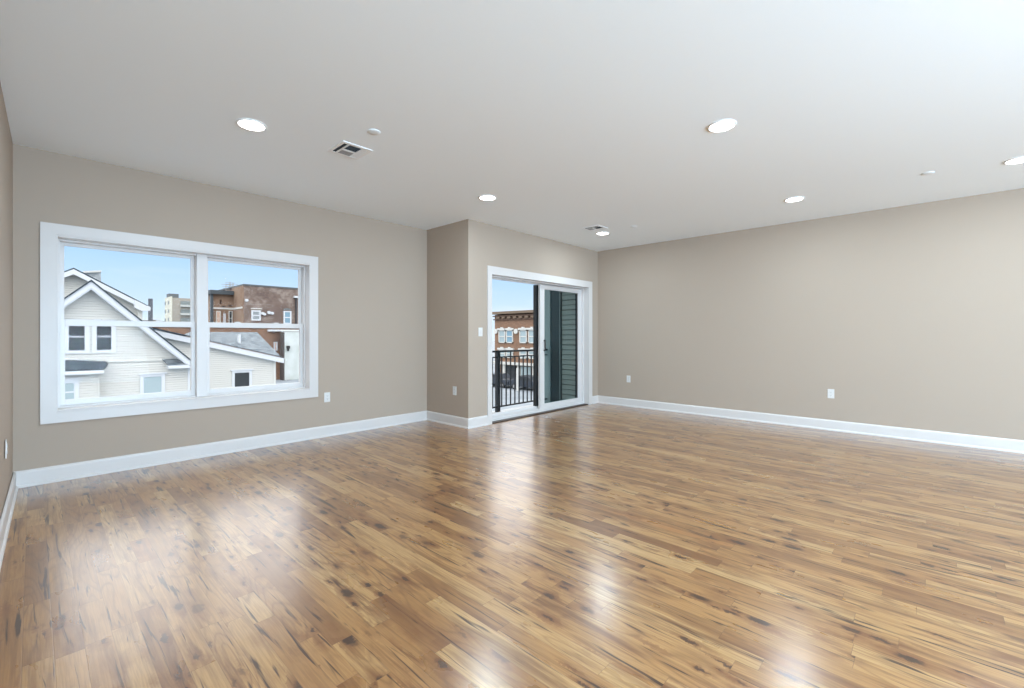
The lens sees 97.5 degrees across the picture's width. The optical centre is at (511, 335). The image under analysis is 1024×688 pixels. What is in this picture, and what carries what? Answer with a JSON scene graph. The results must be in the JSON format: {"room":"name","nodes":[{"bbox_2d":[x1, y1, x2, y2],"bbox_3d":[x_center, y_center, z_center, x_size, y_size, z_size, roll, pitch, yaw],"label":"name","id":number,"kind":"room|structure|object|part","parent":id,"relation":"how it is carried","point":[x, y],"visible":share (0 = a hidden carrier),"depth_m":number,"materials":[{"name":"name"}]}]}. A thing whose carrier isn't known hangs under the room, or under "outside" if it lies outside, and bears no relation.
{"room":"empty living room","nodes":[
{"label":"empty living room","id":0,"kind":"room"},
{"bbox_2d":[0,82,12,518],"bbox_3d":[0.438,-0.155,-0.863,12.986,2.740,0.200,0,0,44],"label":"wall","id":1,"kind":"structure","parent":0,"point":[6,144],"depth_m":3.06,"materials":[{"name":"beige paint"}]},
{"bbox_2d":[5,439,7,458],"bbox_3d":[-3.306,0.740,2.937,0.071,0.116,0.009,0,0,42],"label":"power outlet","id":2,"kind":"object","parent":1,"relation":"attached to","point":[6,445],"visible":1,"depth_m":2.91,"materials":[{"name":"white plastic"}]},
{"bbox_3d":[-3.307,0.740,2.935,0.071,0.116,0.006,0,0,42],"label":"plate","id":3,"kind":"part","parent":2,"relation":"part of","materials":[{"name":"white plastic"}]},
{"bbox_2d":[0,472,17,569],"bbox_3d":[0.534,1.149,-0.798,12.532,0.133,0.026,0,0,44],"label":"baseboard","id":4,"kind":"structure","parent":1,"relation":"attached to","point":[6,517],"depth_m":2.86,"materials":[{"name":"white paint"}]},
{"bbox_2d":[13,144,426,471],"bbox_3d":[-2.692,-0.155,5.104,0.250,2.740,4.015,0,0,43],"label":"wall","id":5,"kind":"structure","parent":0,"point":[372,273],"depth_m":4.69,"materials":[{"name":"beige paint"}]},
{"bbox_2d":[40,222,317,423],"bbox_3d":[-3.165,-0.102,4.578,0.259,1.655,2.270,0,0,43],"label":"window","id":6,"kind":"structure","parent":5,"relation":"attached to","point":[54,408],"depth_m":4.35,"materials":[{"name":"white paint"}]},
{"bbox_3d":[-3.588,-0.450,4.244,0.030,0.719,0.972,0,0,43],"label":"sash","id":7,"kind":"part","parent":6,"relation":"part of","materials":[{"name":"clear glass"}]},
{"bbox_3d":[-3.560,0.233,4.217,0.033,0.742,0.972,0,0,43],"label":"sash","id":8,"kind":"part","parent":6,"relation":"part of","materials":[{"name":"white plastic"}]},
{"bbox_3d":[-2.860,-0.450,5.020,0.030,0.719,0.976,0,0,43],"label":"sash","id":9,"kind":"part","parent":6,"relation":"part of","materials":[{"name":"clear glass"}]},
{"bbox_3d":[-2.832,0.233,4.994,0.033,0.742,0.976,0,0,43],"label":"sash","id":10,"kind":"part","parent":6,"relation":"part of","materials":[{"name":"white plastic"}]},
{"bbox_2d":[15,411,426,487],"bbox_3d":[-2.585,1.149,5.017,0.026,0.133,3.995,0,0,43],"label":"baseboard","id":11,"kind":"structure","parent":5,"relation":"attached to","point":[51,474],"depth_m":4.41,"materials":[{"name":"white paint"}]},
{"bbox_2d":[324,392,329,401],"bbox_3d":[-2.227,0.743,5.411,0.009,0.116,0.071,0,0,43],"label":"power outlet","id":12,"kind":"object","parent":5,"relation":"attached to","point":[327,394],"visible":1,"depth_m":5.41,"materials":[{"name":"white plastic"}]},
{"bbox_2d":[427,222,455,415],"bbox_3d":[-1.014,-0.155,6.420,0.900,2.740,0.200,0,0,43],"label":"wall","id":13,"kind":"structure","parent":0,"point":[441,241],"depth_m":6.25,"materials":[{"name":"beige paint"}]},
{"bbox_2d":[427,411,467,428],"bbox_3d":[-0.899,1.149,6.157,0.926,0.133,0.026,0,0,43],"label":"baseboard","id":14,"kind":"structure","parent":13,"relation":"attached to","point":[461,422],"depth_m":6.12,"materials":[{"name":"white paint"}]},
{"bbox_2d":[0,403,1023,687],"bbox_3d":[3.336,1.215,1.499,13.577,0.001,7.470,0,0,43],"label":"floor","id":15,"kind":"structure","parent":0,"point":[598,545],"depth_m":2.39,"materials":[{"name":"brown wood"}]},
{"bbox_2d":[0,0,1023,250],"bbox_3d":[2.887,-1.625,1.749,12.980,0.200,7.900,0,0,43],"label":"ceiling","id":16,"kind":"structure","parent":0,"point":[575,115],"depth_m":2.96,"materials":[{"name":"white paint"}]},
{"bbox_2d":[236,118,266,131],"bbox_3d":[-1.880,-1.519,3.243,0.196,0.012,0.196,0,0,43],"label":"recessed light","id":17,"kind":"object","parent":16,"relation":"in","point":[246,123],"visible":1,"depth_m":3.22,"materials":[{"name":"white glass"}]},
{"bbox_2d":[328,140,372,159],"bbox_3d":[-1.330,-1.521,3.694,0.274,0.008,0.256,0,0,43],"label":"ceiling vent","id":18,"kind":"object","parent":16,"relation":"in","point":[344,148],"visible":1,"depth_m":3.68,"materials":[{"name":"white metal"}]},
{"bbox_2d":[368,129,379,134],"bbox_3d":[-1.031,-1.521,3.356,0.092,0.006,0.092,0,0,43],"label":"sprinkler cover","id":19,"kind":"object","parent":16,"relation":"attached to","point":[370,131],"visible":1,"depth_m":3.34,"materials":[{"name":"white"}]},
{"bbox_2d":[479,195,495,200],"bbox_3d":[-0.270,-1.519,4.954,0.196,0.012,0.196,0,0,43],"label":"recessed light","id":20,"kind":"object","parent":16,"relation":"in","point":[482,197],"visible":1,"depth_m":4.93,"materials":[{"name":"white plastic"}]},
{"bbox_2d":[582,225,607,231],"bbox_3d":[1.178,-1.521,6.366,0.274,0.008,0.256,0,0,43],"label":"ceiling vent","id":21,"kind":"object","parent":16,"relation":"in","point":[596,227],"visible":1,"depth_m":6.36,"materials":[{"name":"white metal"}]},
{"bbox_2d":[596,232,608,234],"bbox_3d":[1.349,-1.519,6.679,0.196,0.012,0.196,0,0,43],"label":"recessed light","id":22,"kind":"object","parent":16,"relation":"in","point":[597,233],"visible":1,"depth_m":6.66,"materials":[{"name":"white plastic"}]},
{"bbox_2d":[707,119,736,132],"bbox_3d":[1.524,-1.519,3.260,0.196,0.012,0.196,0,0,43],"label":"recessed light","id":23,"kind":"object","parent":16,"relation":"in","point":[723,125],"visible":1,"depth_m":3.24,"materials":[{"name":"white plastic"}]},
{"bbox_2d":[784,196,804,201],"bbox_3d":[3.149,-1.519,5.011,0.196,0.012,0.196,0,0,43],"label":"recessed light","id":24,"kind":"object","parent":16,"relation":"in","point":[796,198],"visible":1,"depth_m":4.99,"materials":[{"name":"white plastic"}]},
{"bbox_2d":[921,171,934,174],"bbox_3d":[3.902,-1.521,4.212,0.092,0.006,0.092,0,0,43],"label":"sprinkler cover","id":25,"kind":"object","parent":16,"relation":"attached to","point":[930,172],"visible":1,"depth_m":4.21,"materials":[{"name":"white"}]},
{"bbox_2d":[1003,156,1023,164],"bbox_3d":[4.400,-1.519,3.889,0.196,0.012,0.196,0,0,43],"label":"recessed light","id":26,"kind":"object","parent":16,"relation":"in","point":[1017,160],"visible":1,"depth_m":3.90,"materials":[{"name":"white plastic"}]},
{"bbox_2d":[492,404,532,412],"bbox_3d":[0.104,1.425,7.641,0.940,0.200,3.110,0,0,43],"label":"balcony slab","id":27,"kind":"object","parent":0,"point":[532,404],"depth_m":8.16,"materials":[{"name":"concrete"}]},
{"bbox_2d":[492,349,547,411],"bbox_3d":[-0.258,0.791,7.767,0.068,1.067,2.740,0,0,43],"label":"balcony railing","id":28,"kind":"object","parent":27,"relation":"on","point":[497,357],"visible":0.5,"depth_m":7.93,"materials":[{"name":"black metal"}]},
{"bbox_3d":[-0.247,0.791,7.778,0.068,1.067,0.068,0,0,43],"label":"post","id":29,"kind":"part","parent":28,"relation":"part of","materials":[{"name":"black metal"}]},
{"bbox_3d":[-0.258,0.373,7.767,0.024,0.020,2.740,0,0,43],"label":"rail","id":30,"kind":"part","parent":28,"relation":"part of","materials":[{"name":"black metal"}]},
{"bbox_3d":[-0.258,1.232,7.767,0.024,0.025,2.740,0,0,43],"label":"rail","id":31,"kind":"part","parent":28,"relation":"part of","materials":[{"name":"black metal"}]},
{"bbox_3d":[-0.258,0.274,7.767,0.044,0.032,2.740,0,0,43],"label":"rail","id":32,"kind":"part","parent":28,"relation":"part of","materials":[{"name":"black metal"}]},
{"bbox_2d":[544,290,561,402],"bbox_3d":[0.860,-0.205,8.802,0.455,3.060,0.300,0,0,43],"label":"column","id":33,"kind":"structure","parent":27,"relation":"on","point":[552,299],"depth_m":8.68,"materials":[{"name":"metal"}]},
{"bbox_3d":[0.942,-0.205,8.739,0.250,3.060,0.280,0,0,43],"label":"dark casing","id":34,"kind":"part","parent":33,"relation":"part of","materials":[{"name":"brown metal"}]},
{"bbox_2d":[456,219,597,417],"bbox_3d":[0.401,-0.155,7.088,0.250,2.740,3.110,0,0,43],"label":"wall","id":35,"kind":"structure","parent":0,"point":[479,245],"depth_m":6.08,"materials":[{"name":"beige paint"}]},
{"bbox_2d":[468,415,487,428],"bbox_3d":[-0.455,1.149,5.973,0.026,0.133,0.364,0,0,43],"label":"baseboard","id":36,"kind":"structure","parent":35,"relation":"attached to","point":[474,422],"depth_m":5.97,"materials":[{"name":"white paint"}]},
{"bbox_2d":[478,328,482,335],"bbox_3d":[-0.421,-0.049,6.021,0.010,0.116,0.071,0,0,43],"label":"light switch","id":37,"kind":"object","parent":35,"relation":"attached to","point":[480,330],"visible":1,"depth_m":6.01,"materials":[{"name":"white plastic"}]},
{"bbox_2d":[487,266,591,424],"bbox_3d":[0.446,0.131,7.134,0.292,2.168,2.562,0,0,43],"label":"door","id":38,"kind":"structure","parent":35,"relation":"in","point":[583,289],"depth_m":7.17,"materials":[{"name":"white paint"}]},
{"bbox_3d":[0.009,0.171,6.775,0.035,1.999,1.253,0,0,43],"label":"fixed panel","id":39,"kind":"part","parent":38,"relation":"part of","materials":[{"name":"clear glass"}]},
{"bbox_3d":[0.406,0.186,7.148,0.155,2.058,2.370,0,0,43],"label":"frame","id":40,"kind":"part","parent":38,"relation":"part of","materials":[{"name":"white plastic"}]},
{"bbox_3d":[0.826,0.178,7.556,0.040,1.979,1.154,0,0,43],"label":"sliding panel","id":41,"kind":"part","parent":38,"relation":"part of","materials":[{"name":"white plastic"}]},
{"bbox_2d":[592,395,597,403],"bbox_3d":[1.495,1.149,8.053,0.026,0.133,0.205,0,0,43],"label":"baseboard","id":42,"kind":"structure","parent":35,"relation":"attached to","point":[594,398],"depth_m":8.03,"materials":[{"name":"white paint"}]},
{"bbox_2d":[562,292,575,399],"bbox_3d":[1.231,-0.205,8.510,0.485,3.060,0.300,0,0,43],"label":"wall","id":43,"kind":"structure","parent":0,"point":[568,299],"depth_m":8.46,"materials":[{"name":"grey"}]},
{"bbox_2d":[598,188,1023,439],"bbox_3d":[5.848,-0.155,4.250,12.080,2.740,0.200,0,0,43],"label":"wall","id":44,"kind":"structure","parent":0,"point":[912,315],"depth_m":5.71,"materials":[{"name":"beige paint"}]},
{"bbox_2d":[598,395,1023,453],"bbox_3d":[5.789,1.149,4.150,11.630,0.133,0.026,0,0,43],"label":"baseboard","id":45,"kind":"structure","parent":44,"relation":"attached to","point":[966,440],"depth_m":5.69,"materials":[{"name":"white paint"}]},
{"bbox_2d":[828,389,833,397],"bbox_3d":[4.088,0.745,5.757,0.071,0.116,0.009,0,0,43],"label":"power outlet","id":46,"kind":"object","parent":44,"relation":"attached to","point":[830,391],"visible":1,"depth_m":5.75,"materials":[{"name":"white plastic"}]},
{"label":"outside","id":47,"kind":"structure","parent":0,"visible":0},
{"bbox_2d":[276,341,532,410],"bbox_3d":[-131.574,5.665,171.326,413.670,0.300,590.000,0,0,43],"label":"ground","id":48,"kind":"structure","parent":47,"point":[278,381],"depth_m":42.05,"materials":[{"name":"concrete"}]},
{"bbox_2d":[64,268,190,398],"bbox_3d":[-23.695,0.769,25.037,14.220,9.493,8.039,0,0,43],"label":"house","id":49,"kind":"structure","parent":48,"relation":"on","point":[100,361],"depth_m":21.11,"materials":[{"name":"grey wood"}]},
{"bbox_3d":[-19.440,2.478,19.633,0.010,0.809,0.454,0,0,43],"label":"pane","id":50,"kind":"part","parent":49,"relation":"part of","materials":[{"name":"clear glass"}]},
{"bbox_3d":[-19.440,2.478,19.633,0.040,0.819,0.464,0,0,43],"label":"sash","id":51,"kind":"part","parent":49,"relation":"part of","materials":[{"name":"white"}]},
{"bbox_3d":[-19.502,0.051,20.123,0.040,1.287,0.558,0,0,43],"label":"sash","id":52,"kind":"part","parent":49,"relation":"part of","materials":[{"name":"white"}]},
{"bbox_3d":[-19.502,0.051,20.123,0.010,1.277,0.548,0,0,43],"label":"pane","id":53,"kind":"part","parent":49,"relation":"part of","materials":[{"name":"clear glass"}]},
{"bbox_3d":[-18.880,0.042,20.785,0.040,1.306,0.546,0,0,43],"label":"sash","id":54,"kind":"part","parent":49,"relation":"part of","materials":[{"name":"white"}]},
{"bbox_3d":[-18.880,0.042,20.785,0.010,1.296,0.536,0,0,43],"label":"pane","id":55,"kind":"part","parent":49,"relation":"part of","materials":[{"name":"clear glass"}]},
{"bbox_3d":[-18.926,-0.292,20.195,0.080,3.744,7.257,0,0,43],"label":"trim","id":56,"kind":"part","parent":49,"relation":"part of","materials":[{"name":"white"}]},
{"bbox_3d":[-19.165,1.199,20.460,0.050,0.090,6.823,0,0,43],"label":"belt trim","id":57,"kind":"part","parent":49,"relation":"part of","materials":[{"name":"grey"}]},
{"bbox_2d":[148,298,152,327],"bbox_3d":[-25.341,1.461,31.476,0.230,8.108,0.230,0,0,43],"label":"chimney stack","id":58,"kind":"object","parent":49,"relation":"on","point":[150,301],"visible":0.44,"depth_m":31.39,"materials":[{"name":"grey"}]},
{"bbox_3d":[-17.670,2.417,22.080,0.035,0.821,0.731,0,0,43],"label":"sash","id":59,"kind":"part","parent":49,"relation":"part of","materials":[{"name":"white"}]},
{"bbox_3d":[-17.668,2.417,22.079,0.010,0.811,0.721,0,0,43],"label":"pane","id":60,"kind":"part","parent":49,"relation":"part of","materials":[{"name":"clear glass"}]},
{"bbox_2d":[165,294,189,321],"bbox_3d":[-115.444,-4.571,161.461,11.700,20.172,13.400,0,0,43],"label":"apartment tower","id":61,"kind":"structure","parent":48,"relation":"on","point":[177,309],"depth_m":155.45,"materials":[{"name":"beige concrete"}]},
{"bbox_2d":[152,328,283,389],"bbox_3d":[-19.432,2.547,29.467,9.340,5.936,7.846,0,0,43],"label":"building","id":62,"kind":"structure","parent":48,"relation":"on","point":[229,366],"depth_m":26.69,"materials":[{"name":"white"}]},
{"bbox_3d":[-16.061,2.624,26.717,0.010,0.869,0.806,0,0,43],"label":"pane","id":63,"kind":"part","parent":62,"relation":"part of","materials":[{"name":"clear glass"}]},
{"bbox_2d":[153,327,298,379],"bbox_3d":[-35.258,2.230,55.638,8.450,6.569,16.798,0,0,43],"label":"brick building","id":64,"kind":"structure","parent":48,"relation":"on","point":[271,336],"depth_m":55.25,"materials":[{"name":"white"}]},
{"bbox_2d":[208,282,297,323],"bbox_3d":[-43.340,-1.559,73.372,14.600,14.149,11.272,0,0,43],"label":"brick apartment building","id":65,"kind":"structure","parent":48,"relation":"on","point":[243,303],"depth_m":69.32,"materials":[{"name":"brown brick"}]},
{"bbox_3d":[-47.837,-6.617,72.010,9.700,0.586,3.133,0,0,43],"label":"wing cornice","id":66,"kind":"part","parent":65,"relation":"part of","materials":[{"name":"grey stone"}]},
{"bbox_3d":[-38.859,-3.059,68.165,0.020,1.344,1.078,0,0,43],"label":"pane","id":67,"kind":"part","parent":65,"relation":"part of","materials":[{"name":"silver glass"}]},
{"bbox_3d":[-35.752,-2.882,71.480,0.020,1.870,0.984,0,0,43],"label":"pane","id":68,"kind":"part","parent":65,"relation":"part of","materials":[{"name":"blue glass"}]},
{"bbox_2d":[280,332,298,380],"bbox_3d":[-25.248,2.579,58.822,1.500,6.080,9.200,0,0,43],"label":"building","id":69,"kind":"structure","parent":48,"relation":"on","point":[289,341],"depth_m":55.86,"materials":[{"name":"grey"}]},
{"bbox_2d":[493,372,513,387],"bbox_3d":[-1.449,4.795,48.786,4.396,1.438,1.790,0,0,43],"label":"parked car","id":70,"kind":"object","parent":48,"relation":"on","point":[503,374],"visible":0.32,"depth_m":47.88,"materials":[{"name":"grey paint"}]},
{"bbox_2d":[492,310,532,377],"bbox_3d":[10.021,1.336,49.409,24.964,8.358,10.600,0,0,43],"label":"brick building","id":71,"kind":"structure","parent":48,"relation":"on","point":[513,330],"depth_m":51.98,"materials":[{"name":"brown brick"}]},
{"bbox_3d":[-1.170,0.105,53.404,0.956,1.372,0.020,0,0,43],"label":"pane","id":72,"kind":"part","parent":71,"relation":"part of","materials":[{"name":"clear glass"}]},
{"bbox_3d":[-0.262,0.105,52.553,0.956,1.372,0.020,0,0,43],"label":"pane","id":73,"kind":"part","parent":71,"relation":"part of","materials":[{"name":"blue glass"}]},
{"bbox_3d":[10.056,-2.696,49.446,24.964,0.293,10.500,0,0,43],"label":"cornice","id":74,"kind":"part","parent":71,"relation":"part of","materials":[{"name":"brown"}]},
{"bbox_3d":[1.293,0.105,51.095,0.956,1.372,0.020,0,0,43],"label":"pane","id":75,"kind":"part","parent":71,"relation":"part of","materials":[{"name":"clear glass"}]},
{"bbox_3d":[2.276,0.105,50.174,0.956,1.372,0.020,0,0,43],"label":"pane","id":76,"kind":"part","parent":71,"relation":"part of","materials":[{"name":"clear glass"}]},
{"bbox_2d":[516,368,517,390],"bbox_3d":[0.601,4.379,44.945,0.280,2.272,0.240,0,0,43],"label":"post","id":77,"kind":"object","parent":48,"relation":"on","point":[516,368],"visible":0.49,"depth_m":44.88,"materials":[{"name":"grey"}]},
{"bbox_2d":[509,375,532,389],"bbox_3d":[1.848,4.795,45.695,4.396,1.438,1.790,0,0,43],"label":"parked car","id":78,"kind":"object","parent":48,"relation":"on","point":[521,376],"visible":0.3,"depth_m":45.09,"materials":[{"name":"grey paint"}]}
]}

